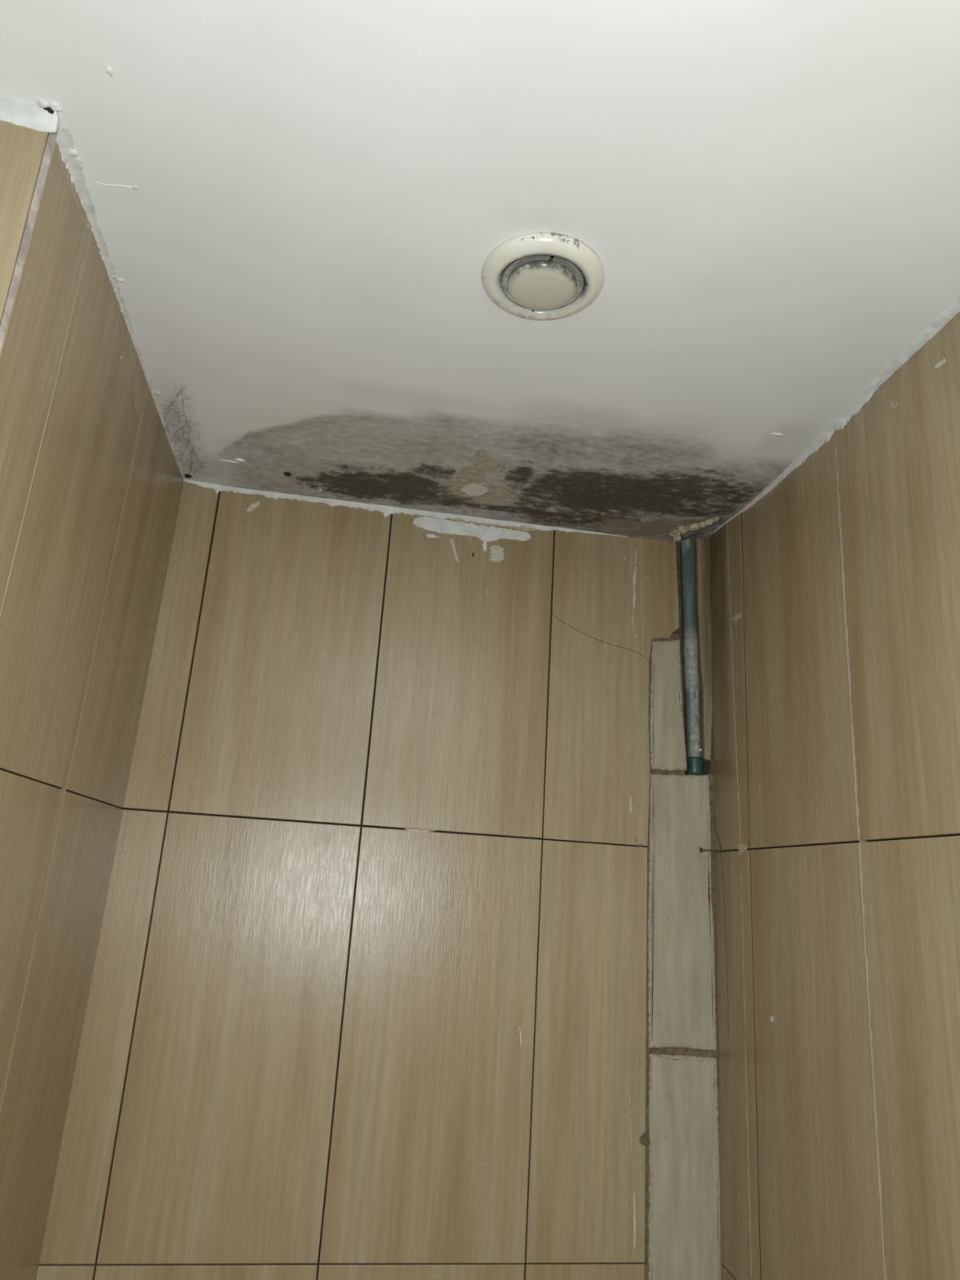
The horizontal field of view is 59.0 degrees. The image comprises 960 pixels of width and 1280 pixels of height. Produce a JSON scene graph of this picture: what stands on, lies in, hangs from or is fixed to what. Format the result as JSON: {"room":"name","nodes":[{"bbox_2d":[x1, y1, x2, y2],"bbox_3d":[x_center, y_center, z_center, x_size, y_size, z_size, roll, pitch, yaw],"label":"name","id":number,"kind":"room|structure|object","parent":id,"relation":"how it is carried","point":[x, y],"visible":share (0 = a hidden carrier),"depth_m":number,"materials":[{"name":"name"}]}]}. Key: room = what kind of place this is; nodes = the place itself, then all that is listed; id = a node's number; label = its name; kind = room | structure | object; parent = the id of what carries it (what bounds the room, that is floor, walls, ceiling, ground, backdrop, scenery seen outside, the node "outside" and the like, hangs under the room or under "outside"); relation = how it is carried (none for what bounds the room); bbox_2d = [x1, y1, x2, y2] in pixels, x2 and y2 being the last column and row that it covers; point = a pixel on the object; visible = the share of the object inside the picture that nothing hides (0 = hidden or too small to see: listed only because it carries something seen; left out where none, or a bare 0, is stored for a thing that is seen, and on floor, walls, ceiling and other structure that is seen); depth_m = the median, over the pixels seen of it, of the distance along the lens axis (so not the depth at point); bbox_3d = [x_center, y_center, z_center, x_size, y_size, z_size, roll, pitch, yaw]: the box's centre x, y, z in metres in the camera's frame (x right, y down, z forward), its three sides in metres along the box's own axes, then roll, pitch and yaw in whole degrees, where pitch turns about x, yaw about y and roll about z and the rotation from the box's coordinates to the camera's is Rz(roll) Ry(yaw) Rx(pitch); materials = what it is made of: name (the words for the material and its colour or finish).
{"room":"damaged room","nodes":[
{"label":"damaged room","id":0,"kind":"room"},
{"bbox_2d":[0,120,48,324],"bbox_3d":[-1.095,0.658,0.638,1.198,2.480,0.600,6,-16,-8],"label":"wall","id":1,"kind":"structure","parent":0,"point":[22,148],"depth_m":0.74,"materials":[{"name":"brown tile"}]},
{"bbox_2d":[0,126,58,351],"bbox_3d":[-0.468,0.684,0.437,0.028,2.395,0.018,6,-16,-8],"label":"trim","id":2,"kind":"structure","parent":1,"relation":"attached to","point":[51,138],"depth_m":0.73,"materials":[{"name":"grey tile"}]},
{"bbox_2d":[0,96,60,132],"bbox_3d":[-0.793,-0.508,0.693,0.848,0.024,0.016,6,-16,-8],"label":"trim","id":3,"kind":"structure","parent":1,"relation":"attached to","point":[25,113],"depth_m":0.75,"materials":[{"name":"white paint"}]},
{"bbox_2d":[0,140,183,1279],"bbox_3d":[-0.581,0.737,0.803,0.128,2.481,0.750,6,-16,-8],"label":"wall","id":4,"kind":"structure","parent":0,"point":[91,480],"depth_m":0.97,"materials":[{"name":"brown tile"}]},
{"bbox_2d":[55,124,183,475],"bbox_3d":[-0.442,-0.370,1.108,0.013,0.023,0.718,6,-16,-9],"label":"trim","id":5,"kind":"structure","parent":4,"relation":"attached to","point":[64,140],"depth_m":0.89,"materials":[{"name":"white paint"}]},
{"bbox_2d":[35,481,717,1279],"bbox_3d":[-0.523,0.860,1.215,2.020,2.480,0.122,6,-16,-8],"label":"wall","id":6,"kind":"structure","parent":0,"point":[367,997],"depth_m":1.34,"materials":[{"name":"brown tile"}]},
{"bbox_2d":[183,479,627,537],"bbox_3d":[-0.118,-0.231,1.526,0.802,0.021,0.007,6,-16,-8],"label":"trim","id":7,"kind":"structure","parent":6,"relation":"attached to","point":[384,508],"depth_m":1.52,"materials":[{"name":"white paint"}]},
{"bbox_2d":[649,640,686,770],"bbox_3d":[0.335,0.114,1.516,0.068,0.240,0.010,6,-16,-8],"label":"panel","id":8,"kind":"object","parent":6,"relation":"attached to","point":[667,737],"visible":1,"depth_m":1.51,"materials":[{"name":"beige tile"}]},
{"bbox_2d":[647,773,716,1050],"bbox_3d":[0.337,0.445,1.425,0.118,0.442,0.010,6,-16,-8],"label":"panel","id":9,"kind":"object","parent":6,"relation":"attached to","point":[681,957],"visible":1,"depth_m":1.42,"materials":[{"name":"beige tile"}]},
{"bbox_2d":[647,1053,721,1279],"bbox_3d":[0.300,1.087,1.242,0.120,0.880,0.010,6,-16,-8],"label":"panel","id":10,"kind":"object","parent":6,"relation":"attached to","point":[684,1237],"visible":1,"depth_m":1.31,"materials":[{"name":"beige tile"}]},
{"bbox_2d":[680,537,703,775],"bbox_3d":[0.390,0.008,1.567,0.043,0.488,0.035,6,-16,-8],"label":"pipe","id":11,"kind":"object","parent":6,"relation":"attached to","point":[695,761],"visible":0.91,"depth_m":1.55,"materials":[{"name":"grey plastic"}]},
{"bbox_2d":[699,847,724,853],"bbox_3d":[0.393,0.355,1.429,0.050,0.009,0.009,9,-17,-17],"label":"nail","id":12,"kind":"object","parent":6,"relation":"attached to","point":[701,850],"visible":0.92,"depth_m":1.43,"materials":[{"name":"metal"}]},
{"bbox_2d":[0,0,959,548],"bbox_3d":[-0.258,-0.616,0.429,2.000,0.128,2.360,6,-16,-8],"label":"ceiling","id":13,"kind":"structure","parent":0,"point":[301,206],"depth_m":0.85,"materials":[{"name":"paint"}]},
{"bbox_2d":[163,384,212,478],"bbox_3d":[-0.457,-0.314,1.306,0.097,0.013,0.305,6,-16,-8],"label":"mold","id":14,"kind":"object","parent":13,"relation":"attached to","point":[188,440],"visible":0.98,"depth_m":1.29,"materials":[{"name":"grey"}]},
{"bbox_2d":[481,231,604,320],"bbox_3d":[0.068,-0.387,0.923,0.134,0.020,0.134,6,-16,-8],"label":"ceiling vent","id":15,"kind":"object","parent":13,"relation":"attached to","point":[543,276],"visible":1,"depth_m":0.91,"materials":[{"name":"white plastic"}]},
{"bbox_2d":[669,516,719,540],"bbox_3d":[0.381,-0.203,1.535,0.041,0.026,0.105,14,-19,-31],"label":"clump","id":16,"kind":"object","parent":13,"relation":"attached to","point":[674,533],"visible":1,"depth_m":1.53,"materials":[{"name":"beige"}]},
{"bbox_2d":[709,311,959,1279],"bbox_3d":[0.562,0.645,0.226,0.101,2.480,2.362,5,-16,-6],"label":"wall","id":17,"kind":"structure","parent":0,"point":[835,595],"depth_m":1.06,"materials":[{"name":"brown tile"}]},
{"bbox_2d":[713,296,959,533],"bbox_3d":[0.538,-0.400,0.838,0.018,0.040,1.581,5,-16,-6],"label":"trim","id":18,"kind":"structure","parent":17,"relation":"attached to","point":[949,313],"depth_m":1.10,"materials":[{"name":"white paint"}]}
]}

